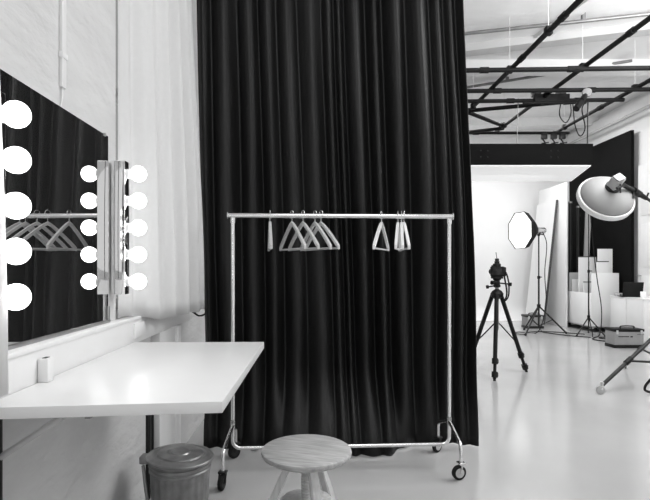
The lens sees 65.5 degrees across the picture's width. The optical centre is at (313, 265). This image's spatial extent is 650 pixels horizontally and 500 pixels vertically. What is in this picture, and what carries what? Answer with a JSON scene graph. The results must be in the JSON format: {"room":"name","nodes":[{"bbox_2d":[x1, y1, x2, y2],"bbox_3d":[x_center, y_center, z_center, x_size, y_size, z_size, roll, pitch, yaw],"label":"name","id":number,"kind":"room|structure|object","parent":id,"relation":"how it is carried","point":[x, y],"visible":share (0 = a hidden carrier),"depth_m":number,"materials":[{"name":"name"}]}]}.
{"room":"studio","nodes":[
{"label":"studio","id":0,"kind":"room"},
{"bbox_2d":[0,0,204,499],"bbox_3d":[-1.090,-0.905,4.650,0.420,4.250,14.300,0,0,0],"label":"wall","id":1,"kind":"structure","parent":0,"point":[78,458],"depth_m":1.89,"materials":[{"name":"paint"}]},
{"bbox_2d":[0,89,8,396],"bbox_3d":[-0.823,-0.833,1.010,0.115,2.305,0.540,0,0,0],"label":"curtain","id":2,"kind":"object","parent":1,"relation":"attached to","point":[4,385],"visible":1,"depth_m":1.25,"materials":[{"name":"fabric"}]},
{"bbox_2d":[1,92,31,309],"bbox_3d":[-0.799,-0.165,1.295,0.140,0.574,0.069,0,0,0],"label":"vanity light","id":3,"kind":"object","parent":1,"relation":"attached to","point":[15,114],"visible":0.87,"depth_m":1.27,"materials":[{"name":"glass"}]},
{"bbox_2d":[0,69,109,349],"bbox_3d":[-0.871,-0.157,1.653,0.017,0.790,0.986,0,0,0],"label":"wall mirror","id":4,"kind":"object","parent":1,"relation":"attached to","point":[65,183],"visible":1,"depth_m":1.71,"materials":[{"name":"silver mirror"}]},
{"bbox_2d":[59,0,67,106],"bbox_3d":[-0.872,-1.366,1.757,0.016,1.628,0.038,0,0,0],"label":"duct","id":5,"kind":"object","parent":1,"relation":"attached to","point":[63,57],"visible":1,"depth_m":1.74,"materials":[{"name":"white plastic"}]},
{"bbox_2d":[0,312,190,398],"bbox_3d":[-0.853,0.299,1.800,0.054,0.122,3.200,0,0,0],"label":"wall ledge","id":6,"kind":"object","parent":1,"relation":"attached to","point":[69,351],"depth_m":1.76,"materials":[{"name":"white plastic"}]},
{"bbox_2d":[116,0,117,308],"bbox_3d":[-1.170,-0.965,2.760,0.060,2.430,1.040,0,0,0],"label":"trim","id":7,"kind":"structure","parent":1,"relation":"in","point":[116,0],"depth_m":2.99,"materials":[{"name":"white plastic"}]},
{"bbox_2d":[111,161,146,293],"bbox_3d":[-0.799,-0.165,2.196,0.140,0.574,0.069,0,0,0],"label":"vanity light","id":8,"kind":"object","parent":1,"relation":"attached to","point":[121,173],"visible":1,"depth_m":2.16,"materials":[{"name":"metal"}]},
{"bbox_2d":[126,169,130,178],"bbox_3d":[-0.799,-0.401,2.196,0.022,0.042,0.042,0,0,0],"label":"socket","id":9,"kind":"object","parent":8,"relation":"attached to","point":[128,171],"depth_m":2.18,"materials":[{"name":"white plastic"}]},
{"bbox_2d":[126,196,130,205],"bbox_3d":[-0.799,-0.283,2.196,0.022,0.042,0.042,0,0,0],"label":"socket","id":10,"kind":"object","parent":8,"relation":"attached to","point":[128,198],"depth_m":2.18,"materials":[{"name":"white plastic"}]},
{"bbox_2d":[126,223,130,232],"bbox_3d":[-0.799,-0.167,2.196,0.022,0.042,0.042,0,0,0],"label":"socket","id":11,"kind":"object","parent":8,"relation":"attached to","point":[128,225],"depth_m":2.18,"materials":[{"name":"white plastic"}]},
{"bbox_2d":[126,250,130,258],"bbox_3d":[-0.799,-0.050,2.196,0.022,0.042,0.042,0,0,0],"label":"socket","id":12,"kind":"object","parent":8,"relation":"attached to","point":[128,252],"depth_m":2.18,"materials":[{"name":"white plastic"}]},
{"bbox_2d":[126,277,130,285],"bbox_3d":[-0.799,0.068,2.196,0.022,0.042,0.042,0,0,0],"label":"socket","id":13,"kind":"object","parent":8,"relation":"attached to","point":[128,279],"depth_m":2.18,"materials":[{"name":"white plastic"}]},
{"bbox_2d":[0,342,263,499],"bbox_3d":[-0.555,0.785,1.788,0.649,0.870,1.085,0,0,0],"label":"table","id":14,"kind":"object","parent":1,"relation":"attached to","point":[135,378],"visible":1,"depth_m":1.47,"materials":[{"name":"white laminate"}]},
{"bbox_2d":[38,357,52,382],"bbox_3d":[-0.813,0.313,1.530,0.032,0.074,0.036,0,0,0],"label":"card holder","id":15,"kind":"object","parent":14,"relation":"on","point":[45,364],"visible":1,"depth_m":1.51,"materials":[{"name":"white plastic"}]},
{"bbox_2d":[133,320,147,338],"bbox_3d":[-0.805,0.300,2.410,0.051,0.070,0.180,0,0,0],"label":"wall socket","id":16,"kind":"object","parent":1,"relation":"attached to","point":[139,328],"visible":1,"depth_m":2.39,"materials":[{"name":"white plastic"}]},
{"bbox_2d":[146,415,153,498],"bbox_3d":[-0.870,0.830,2.680,0.020,0.780,0.080,0,0,0],"label":"table leg","id":17,"kind":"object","parent":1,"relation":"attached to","point":[149,418],"depth_m":2.65,"materials":[{"name":"metal"}]},
{"bbox_2d":[118,0,204,319],"bbox_3d":[-0.791,-0.915,2.753,0.218,2.379,1.013,0,0,0],"label":"curtain","id":18,"kind":"object","parent":1,"relation":"attached to","point":[158,121],"visible":0.92,"depth_m":2.61,"materials":[{"name":"fabric"}]},
{"bbox_2d":[151,325,180,448],"bbox_3d":[-0.848,0.790,2.910,0.065,0.860,0.380,0,0,0],"label":"trim","id":19,"kind":"structure","parent":1,"relation":"attached to","point":[167,428],"depth_m":2.86,"materials":[{"name":"white paint"}]},
{"bbox_2d":[192,308,206,316],"bbox_3d":[-0.771,0.296,3.292,0.112,0.063,0.234,0,0,0],"label":"power cable","id":20,"kind":"object","parent":1,"relation":"attached to","point":[196,314],"visible":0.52,"depth_m":3.27,"materials":[{"name":"black rubber"}]},
{"bbox_2d":[149,321,649,499],"bbox_3d":[2.350,1.270,4.650,7.300,0.100,14.300,0,0,0],"label":"floor","id":21,"kind":"structure","parent":0,"point":[546,432],"depth_m":3.43,"materials":[{"name":"grey concrete"}]},
{"bbox_2d":[139,443,213,499],"bbox_3d":[-0.614,1.034,2.320,0.302,0.372,0.302,0,0,43],"label":"waste bin","id":22,"kind":"object","parent":21,"relation":"on","point":[178,471],"visible":1,"depth_m":2.23,"materials":[{"name":"metal"}]},
{"bbox_2d":[261,434,351,499],"bbox_3d":[-0.067,0.977,2.010,0.438,0.486,0.452,0,0,0],"label":"stool","id":23,"kind":"object","parent":21,"relation":"on","point":[312,456],"visible":1,"depth_m":2.01,"materials":[{"name":"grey wood"}]},
{"bbox_2d":[217,211,465,490],"bbox_3d":[0.161,0.446,3.026,1.411,1.546,0.536,0,0,-5],"label":"clothes rack","id":24,"kind":"object","parent":21,"relation":"on","point":[458,471],"visible":1,"depth_m":3.05,"materials":[{"name":"silver metal"}]},
{"bbox_2d":[268,221,272,250],"bbox_3d":[-0.265,-0.217,3.042,0.016,0.245,0.410,0,0,-7],"label":"hanger","id":25,"kind":"object","parent":24,"relation":"hanging from","point":[270,242],"visible":0.98,"depth_m":2.96,"materials":[{"name":"grey wood"}]},
{"bbox_2d":[279,210,305,250],"bbox_3d":[-0.133,-0.217,3.049,0.016,0.245,0.410,0,0,-24],"label":"hanger","id":26,"kind":"object","parent":24,"relation":"hanging from","point":[291,224],"visible":0.97,"depth_m":3.03,"materials":[{"name":"grey wood"}]},
{"bbox_2d":[288,210,319,250],"bbox_3d":[-0.067,-0.217,3.052,0.017,0.245,0.410,0,0,-27],"label":"hanger","id":27,"kind":"object","parent":24,"relation":"hanging from","point":[302,223],"visible":0.9,"depth_m":3.01,"materials":[{"name":"grey wood"}]},
{"bbox_2d":[300,210,331,250],"bbox_3d":[0.006,-0.217,3.056,0.017,0.245,0.410,0,0,-26],"label":"hanger","id":28,"kind":"object","parent":24,"relation":"hanging from","point":[314,224],"visible":0.83,"depth_m":3.00,"materials":[{"name":"grey wood"}]},
{"bbox_2d":[306,210,339,250],"bbox_3d":[0.042,-0.217,3.058,0.016,0.245,0.410,0,0,-29],"label":"hanger","id":29,"kind":"object","parent":24,"relation":"hanging from","point":[322,224],"visible":0.8,"depth_m":3.00,"materials":[{"name":"grey wood"}]},
{"bbox_2d":[372,210,388,250],"bbox_3d":[0.411,-0.217,3.078,0.017,0.245,0.410,0,0,20],"label":"hanger","id":30,"kind":"object","parent":24,"relation":"hanging from","point":[381,225],"visible":0.99,"depth_m":3.06,"materials":[{"name":"grey wood"}]},
{"bbox_2d":[394,211,400,250],"bbox_3d":[0.513,-0.217,3.083,0.016,0.245,0.410,0,0,13],"label":"hanger","id":31,"kind":"object","parent":24,"relation":"hanging from","point":[397,233],"visible":0.98,"depth_m":3.03,"materials":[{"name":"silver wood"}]},
{"bbox_2d":[400,210,403,250],"bbox_3d":[0.534,-0.217,3.084,0.016,0.245,0.410,0,0,8],"label":"hanger","id":32,"kind":"object","parent":24,"relation":"hanging from","point":[401,222],"visible":0.94,"depth_m":2.98,"materials":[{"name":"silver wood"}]},
{"bbox_2d":[398,211,409,250],"bbox_3d":[0.550,-0.217,3.085,0.016,0.245,0.410,0,0,2],"label":"hanger","id":33,"kind":"object","parent":24,"relation":"hanging from","point":[405,230],"visible":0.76,"depth_m":2.98,"materials":[{"name":"grey wood"}]},
{"bbox_2d":[476,277,528,380],"bbox_3d":[2.122,0.673,5.657,0.692,1.106,0.633,0,0,0],"label":"camera tripod","id":34,"kind":"object","parent":21,"relation":"on","point":[497,294],"visible":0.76,"depth_m":5.70,"materials":[{"name":"black plastic"}]},
{"bbox_2d":[489,254,509,301],"bbox_3d":[2.096,0.121,5.726,0.233,0.554,0.191,0,0,26],"label":"camera","id":35,"kind":"object","parent":34,"relation":"on","point":[496,270],"visible":0.98,"depth_m":5.67,"materials":[{"name":"black plastic"}]},
{"bbox_2d":[521,313,543,328],"bbox_3d":[4.315,1.066,9.972,0.346,0.308,0.272,0,0,0],"label":"pack","id":36,"kind":"object","parent":21,"relation":"on","point":[525,317],"visible":0.68,"depth_m":9.85,"materials":[{"name":"metal"}]},
{"bbox_2d":[526,200,557,324],"bbox_3d":[4.814,-0.078,10.710,0.309,2.544,0.880,0,0,0],"label":"board","id":37,"kind":"object","parent":21,"relation":"on","point":[546,214],"visible":0.82,"depth_m":10.63,"materials":[{"name":"white"}]},
{"bbox_2d":[523,236,566,335],"bbox_3d":[4.019,0.321,9.265,0.899,1.802,0.720,0,0,-15],"label":"stand","id":38,"kind":"object","parent":21,"relation":"on","point":[538,308],"visible":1,"depth_m":9.09,"materials":[{"name":"metal"}]},
{"bbox_2d":[508,211,545,248],"bbox_3d":[3.910,-0.632,9.064,0.531,0.659,0.658,0,0,-15],"label":"softbox","id":39,"kind":"object","parent":38,"relation":"attached to","point":[522,229],"visible":1,"depth_m":8.96,"materials":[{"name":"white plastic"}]},
{"bbox_2d":[509,212,530,247],"bbox_3d":[3.672,-0.632,9.002,0.013,0.628,0.628,0,0,-15],"label":"diffuser","id":40,"kind":"object","parent":39,"relation":"attached to","point":[520,222],"depth_m":8.98,"materials":[{"name":"white fabric"}]},
{"bbox_2d":[516,233,584,334],"bbox_3d":[4.198,0.305,9.123,1.213,1.855,0.389,0,0,0],"label":"cable","id":41,"kind":"object","parent":39,"relation":"hanging from","point":[543,233],"visible":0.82,"depth_m":9.05,"materials":[{"name":"black rubber"}]},
{"bbox_2d":[539,182,566,326],"bbox_3d":[5.003,-0.221,10.600,0.035,2.878,1.200,0,0,0],"label":"board","id":42,"kind":"object","parent":21,"relation":"on","point":[557,294],"visible":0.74,"depth_m":10.25,"materials":[{"name":"white"}]},
{"bbox_2d":[568,201,572,324],"bbox_3d":[5.330,-0.060,10.500,0.086,2.560,0.086,0,0,0],"label":"tube","id":43,"kind":"object","parent":21,"relation":"on","point":[570,203],"visible":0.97,"depth_m":10.48,"materials":[{"name":"metal"}]},
{"bbox_2d":[576,206,579,324],"bbox_3d":[5.450,-0.010,10.420,0.076,2.460,0.076,0,0,0],"label":"tube","id":44,"kind":"object","parent":21,"relation":"on","point":[577,207],"visible":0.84,"depth_m":10.40,"materials":[{"name":"metal"}]},
{"bbox_2d":[581,212,590,325],"bbox_3d":[5.520,-0.080,10.240,0.200,2.600,0.040,0,0,0],"label":"plank","id":45,"kind":"object","parent":21,"relation":"on","point":[586,214],"visible":0.14,"depth_m":10.22,"materials":[{"name":"grey wood"}]},
{"bbox_2d":[576,214,604,336],"bbox_3d":[4.766,0.044,8.890,0.454,2.348,0.562,0,0,0],"label":"stand","id":46,"kind":"object","parent":21,"relation":"on","point":[588,214],"visible":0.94,"depth_m":8.89,"materials":[{"name":"metal"}]},
{"bbox_2d":[540,215,604,341],"bbox_3d":[4.668,0.128,8.880,0.645,2.218,1.625,0,0,-24],"label":"cable bundle","id":47,"kind":"object","parent":46,"relation":"hanging from","point":[590,215],"visible":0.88,"depth_m":8.84,"materials":[{"name":"black rubber"}]},
{"bbox_2d":[568,273,618,328],"bbox_3d":[5.340,0.655,9.685,0.520,1.050,0.830,0,0,0],"label":"box","id":48,"kind":"object","parent":21,"relation":"on","point":[608,283],"visible":0.56,"depth_m":9.27,"materials":[{"name":"white cardboard"}]},
{"bbox_2d":[572,279,577,291],"bbox_3d":[5.162,0.684,9.988,0.115,0.848,0.015,0,0,0],"label":"board","id":49,"kind":"object","parent":48,"relation":"on","point":[574,281],"visible":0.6,"depth_m":9.98,"materials":[{"name":"white plastic"}]},
{"bbox_2d":[578,256,595,291],"bbox_3d":[5.272,0.461,9.748,0.337,1.294,0.019,0,0,0],"label":"board","id":50,"kind":"object","parent":48,"relation":"on","point":[582,260],"visible":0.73,"depth_m":9.74,"materials":[{"name":"white plastic"}]},
{"bbox_2d":[583,282,590,292],"bbox_3d":[5.228,0.701,9.568,0.247,0.814,0.019,0,0,0],"label":"board","id":51,"kind":"object","parent":48,"relation":"on","point":[585,284],"visible":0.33,"depth_m":9.56,"materials":[{"name":"white plastic"}]},
{"bbox_2d":[596,261,608,272],"bbox_3d":[5.357,0.508,9.377,0.227,1.199,0.019,0,0,0],"label":"board","id":52,"kind":"object","parent":48,"relation":"on","point":[601,266],"visible":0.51,"depth_m":9.37,"materials":[{"name":"white plastic"}]},
{"bbox_2d":[597,249,612,272],"bbox_3d":[5.438,0.394,9.438,0.275,1.428,0.015,0,0,0],"label":"board","id":53,"kind":"object","parent":48,"relation":"on","point":[602,254],"visible":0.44,"depth_m":9.43,"materials":[{"name":"white plastic"}]},
{"bbox_2d":[569,130,633,292],"bbox_3d":[5.690,-0.608,10.110,0.060,3.644,2.180,0,0,0],"label":"wall panel","id":54,"kind":"object","parent":21,"relation":"on","point":[613,156],"visible":0.31,"depth_m":9.54,"materials":[{"name":"black paint"}]},
{"bbox_2d":[596,187,649,393],"bbox_3d":[3.751,0.242,4.958,1.458,1.956,1.611,0,0,40],"label":"boom stand","id":55,"kind":"object","parent":21,"relation":"on","point":[600,389],"visible":1,"depth_m":4.85,"materials":[{"name":"metal"}]},
{"bbox_2d":[576,173,634,220],"bbox_3d":[2.781,-0.644,4.805,0.450,0.453,0.439,0,0,-38],"label":"dish","id":56,"kind":"object","parent":55,"relation":"attached to","point":[603,198],"visible":0.98,"depth_m":4.67,"materials":[{"name":"silver metal"}]},
{"bbox_2d":[643,379,649,392],"bbox_3d":[3.485,0.906,4.798,0.410,0.630,0.518,0,0,-43],"label":"power cable","id":57,"kind":"object","parent":55,"relation":"hanging from","point":[648,381],"visible":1,"depth_m":4.83,"materials":[{"name":"black rubber"}]},
{"bbox_2d":[604,325,643,347],"bbox_3d":[4.680,1.053,7.617,0.456,0.333,0.262,0,0,0],"label":"pack","id":58,"kind":"object","parent":21,"relation":"on","point":[624,336],"visible":0.94,"depth_m":7.50,"materials":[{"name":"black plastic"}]},
{"bbox_2d":[610,296,649,344],"bbox_3d":[5.353,0.864,8.220,0.554,0.712,0.900,0,0,0],"label":"base cabinet","id":59,"kind":"object","parent":21,"relation":"on","point":[634,311],"visible":0.56,"depth_m":8.07,"materials":[{"name":"white laminate"}]},
{"bbox_2d":[617,282,643,296],"bbox_3d":[5.212,0.386,8.320,0.300,0.245,0.257,0,0,10],"label":"laptop","id":60,"kind":"object","parent":59,"relation":"on","point":[630,289],"visible":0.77,"depth_m":8.22,"materials":[{"name":"black plastic"}]},
{"bbox_2d":[640,291,645,297],"bbox_3d":[5.273,0.459,8.087,0.080,0.100,0.021,0,0,25],"label":"card","id":61,"kind":"object","parent":59,"relation":"on","point":[642,294],"visible":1,"depth_m":8.09,"materials":[{"name":"white paper"}]},
{"bbox_2d":[469,134,567,320],"bbox_3d":[2.460,-0.906,11.415,6.680,4.248,0.370,0,0,0],"label":"wall","id":62,"kind":"structure","parent":0,"point":[494,203],"depth_m":11.60,"materials":[{"name":"white paint"}]},
{"bbox_2d":[469,117,598,127],"bbox_3d":[2.500,-2.950,10.400,6.600,0.160,0.220,0,0,0],"label":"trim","id":63,"kind":"structure","parent":62,"relation":"attached to","point":[523,122],"depth_m":10.29,"materials":[{"name":"white paint"}]},
{"bbox_2d":[463,0,649,131],"bbox_3d":[2.350,-3.105,4.650,7.300,0.150,14.300,0,0,0],"label":"ceiling","id":64,"kind":"structure","parent":0,"point":[478,14],"depth_m":7.10,"materials":[{"name":"paint"}]},
{"bbox_2d":[197,0,478,456],"bbox_3d":[0.129,-0.911,3.354,1.958,4.238,0.367,0,0,0],"label":"curtain","id":65,"kind":"object","parent":64,"relation":"hanging from","point":[328,106],"visible":0.91,"depth_m":3.46,"materials":[{"name":"fabric"}]},
{"bbox_2d":[473,131,569,134],"bbox_3d":[2.825,-2.658,8.810,3.250,0.743,0.073,0,0,0],"label":"pipe","id":66,"kind":"object","parent":64,"relation":"hanging from","point":[489,132],"visible":0.31,"depth_m":8.79,"materials":[{"name":"black metal"}]},
{"bbox_2d":[541,133,548,143],"bbox_3d":[4.019,-2.214,8.799,0.124,0.192,0.062,0,0,0],"label":"clamp","id":67,"kind":"object","parent":66,"relation":"attached to","point":[543,135],"visible":0.99,"depth_m":8.77,"materials":[{"name":"metal"}]},
{"bbox_2d":[550,133,558,143],"bbox_3d":[4.187,-2.214,8.799,0.124,0.192,0.062,0,0,0],"label":"clamp","id":68,"kind":"object","parent":66,"relation":"attached to","point":[553,136],"visible":0.99,"depth_m":8.77,"materials":[{"name":"metal"}]},
{"bbox_2d":[559,133,566,143],"bbox_3d":[4.337,-2.214,8.799,0.124,0.192,0.062,0,0,0],"label":"clamp","id":69,"kind":"object","parent":66,"relation":"attached to","point":[561,135],"visible":0.98,"depth_m":8.77,"materials":[{"name":"metal"}]},
{"bbox_2d":[469,0,583,109],"bbox_3d":[2.380,-2.687,5.700,0.073,0.686,4.400,0,0,0],"label":"pipe","id":70,"kind":"object","parent":64,"relation":"hanging from","point":[548,30],"visible":0.82,"depth_m":5.27,"materials":[{"name":"black metal"}]},
{"bbox_2d":[468,112,504,127],"bbox_3d":[2.757,-2.364,8.125,1.134,0.099,0.084,0,0,-41],"label":"brace","id":71,"kind":"object","parent":70,"relation":"attached to","point":[501,125],"visible":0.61,"depth_m":8.13,"materials":[{"name":"black paint"}]},
{"bbox_2d":[468,104,569,113],"bbox_3d":[2.958,-2.338,7.400,1.418,0.134,0.084,0,0,25],"label":"brace","id":72,"kind":"object","parent":70,"relation":"attached to","point":[514,106],"visible":0.6,"depth_m":7.43,"materials":[{"name":"black paint"}]},
{"bbox_2d":[468,98,624,103],"bbox_3d":[2.765,-2.658,7.105,3.131,0.743,0.073,0,0,2],"label":"pipe","id":73,"kind":"object","parent":64,"relation":"hanging from","point":[508,100],"visible":0.37,"depth_m":7.07,"materials":[{"name":"black metal"}]},
{"bbox_2d":[470,98,592,180],"bbox_3d":[2.615,-1.903,7.833,3.430,0.955,1.334,0,0,0],"label":"canopy","id":74,"kind":"object","parent":73,"relation":"hanging from","point":[489,162],"visible":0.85,"depth_m":7.18,"materials":[{"name":"black plastic"}]},
{"bbox_2d":[522,92,586,103],"bbox_3d":[3.367,-2.376,7.130,0.886,0.210,0.180,0,0,0],"label":"bar","id":75,"kind":"object","parent":73,"relation":"attached to","point":[559,97],"visible":0.8,"depth_m":7.04,"materials":[{"name":"black paint"}]},
{"bbox_2d":[559,104,571,122],"bbox_3d":[3.523,-2.147,7.080,0.179,0.290,0.014,0,0,0],"label":"hanging cable","id":76,"kind":"object","parent":75,"relation":"hanging from","point":[560,104],"visible":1,"depth_m":7.07,"materials":[{"name":"black rubber"}]},
{"bbox_2d":[572,104,585,136],"bbox_3d":[3.732,-2.064,7.118,0.225,0.462,0.091,0,0,0],"label":"cable","id":77,"kind":"object","parent":75,"relation":"hanging from","point":[572,104],"visible":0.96,"depth_m":7.12,"materials":[{"name":"black rubber"}]},
{"bbox_2d":[587,102,587,143],"bbox_3d":[3.882,-2.045,7.165,0.012,0.610,0.026,0,0,28],"label":"cable","id":78,"kind":"object","parent":73,"relation":"hanging from","point":[587,102],"visible":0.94,"depth_m":7.15,"materials":[{"name":"black rubber"}]},
{"bbox_2d":[467,59,631,88],"bbox_3d":[3.100,-2.989,8.100,3.400,0.082,0.054,0,0,28],"label":"trim","id":79,"kind":"structure","parent":64,"relation":"attached to","point":[629,60],"depth_m":8.03,"materials":[{"name":"grey metal"}]},
{"bbox_2d":[465,22,649,56],"bbox_3d":[3.250,-2.980,6.625,4.919,0.100,0.200,0,0,17],"label":"trim","id":80,"kind":"structure","parent":64,"relation":"attached to","point":[613,32],"depth_m":6.59,"materials":[{"name":"paint"}]},
{"bbox_2d":[465,12,649,35],"bbox_3d":[3.200,-2.959,6.000,4.123,0.142,0.048,0,0,14],"label":"trim","id":81,"kind":"structure","parent":64,"relation":"attached to","point":[583,19],"depth_m":6.02,"materials":[{"name":"grey metal"}]},
{"bbox_2d":[466,66,649,73],"bbox_3d":[3.250,-2.658,5.950,4.102,0.743,0.073,0,0,2],"label":"pipe","id":82,"kind":"object","parent":64,"relation":"hanging from","point":[480,70],"visible":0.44,"depth_m":5.94,"materials":[{"name":"black metal"}]},
{"bbox_2d":[467,87,649,93],"bbox_3d":[3.250,-2.658,6.675,4.102,0.743,0.073,0,0,2],"label":"pipe","id":83,"kind":"object","parent":64,"relation":"hanging from","point":[594,89],"visible":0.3,"depth_m":6.66,"materials":[{"name":"black metal"}]},
{"bbox_2d":[573,88,591,111],"bbox_3d":[3.501,-2.177,6.567,0.346,0.368,0.144,0,0,-40],"label":"spot lamp","id":84,"kind":"object","parent":83,"relation":"hanging from","point":[587,92],"visible":0.98,"depth_m":6.53,"materials":[{"name":"black metal"}]},
{"bbox_2d":[534,0,602,38],"bbox_3d":[3.100,-3.005,5.975,0.160,0.050,1.579,0,0,-11],"label":"trim","id":85,"kind":"structure","parent":64,"relation":"attached to","point":[586,5],"depth_m":5.94,"materials":[{"name":"white paint"}]},
{"bbox_2d":[497,15,649,130],"bbox_3d":[3.225,-2.687,6.225,0.073,0.686,5.450,0,0,0],"label":"pipe","id":86,"kind":"object","parent":64,"relation":"hanging from","point":[633,29],"visible":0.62,"depth_m":5.76,"materials":[{"name":"black metal"}]},
{"bbox_2d":[469,127,503,133],"bbox_3d":[2.874,-2.308,8.600,0.805,0.222,0.084,0,0,-15],"label":"brace","id":87,"kind":"object","parent":86,"relation":"attached to","point":[493,128],"visible":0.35,"depth_m":8.59,"materials":[{"name":"black paint"}]},
{"bbox_2d":[556,78,649,130],"bbox_3d":[4.304,-2.687,6.225,0.073,0.686,5.450,0,0,0],"label":"pipe","id":88,"kind":"object","parent":64,"relation":"hanging from","point":[602,106],"visible":0.72,"depth_m":7.58,"materials":[{"name":"black metal"}]},
{"bbox_2d":[566,92,649,310],"bbox_3d":[5.900,-0.905,4.650,0.200,4.250,14.300,0,0,0],"label":"wall","id":89,"kind":"structure","parent":0,"point":[640,122],"depth_m":9.11,"materials":[{"name":"white paint"}]},
{"bbox_2d":[466,59,649,75],"bbox_3d":[2.500,-2.950,7.525,6.600,0.160,0.220,0,0,0],"label":"trim","id":90,"kind":"structure","parent":89,"relation":"attached to","point":[532,62],"depth_m":7.41,"materials":[{"name":"white paint"}]},
{"bbox_2d":[561,94,649,143],"bbox_3d":[5.730,-2.820,7.800,0.140,0.180,7.600,0,0,0],"label":"trim","id":91,"kind":"structure","parent":89,"relation":"attached to","point":[644,101],"depth_m":9.58,"materials":[{"name":"white paint"}]},
{"bbox_2d":[568,104,649,143],"bbox_3d":[5.600,-2.670,7.800,0.057,0.060,7.600,0,0,0],"label":"trim","id":92,"kind":"structure","parent":89,"relation":"attached to","point":[647,106],"depth_m":9.43,"materials":[{"name":"grey metal"}]},
{"bbox_2d":[637,162,649,295],"bbox_3d":[5.750,-0.280,8.490,0.100,3.000,0.980,0,0,0],"label":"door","id":93,"kind":"structure","parent":89,"relation":"in","point":[643,275],"depth_m":8.78,"materials":[{"name":"white paint"}]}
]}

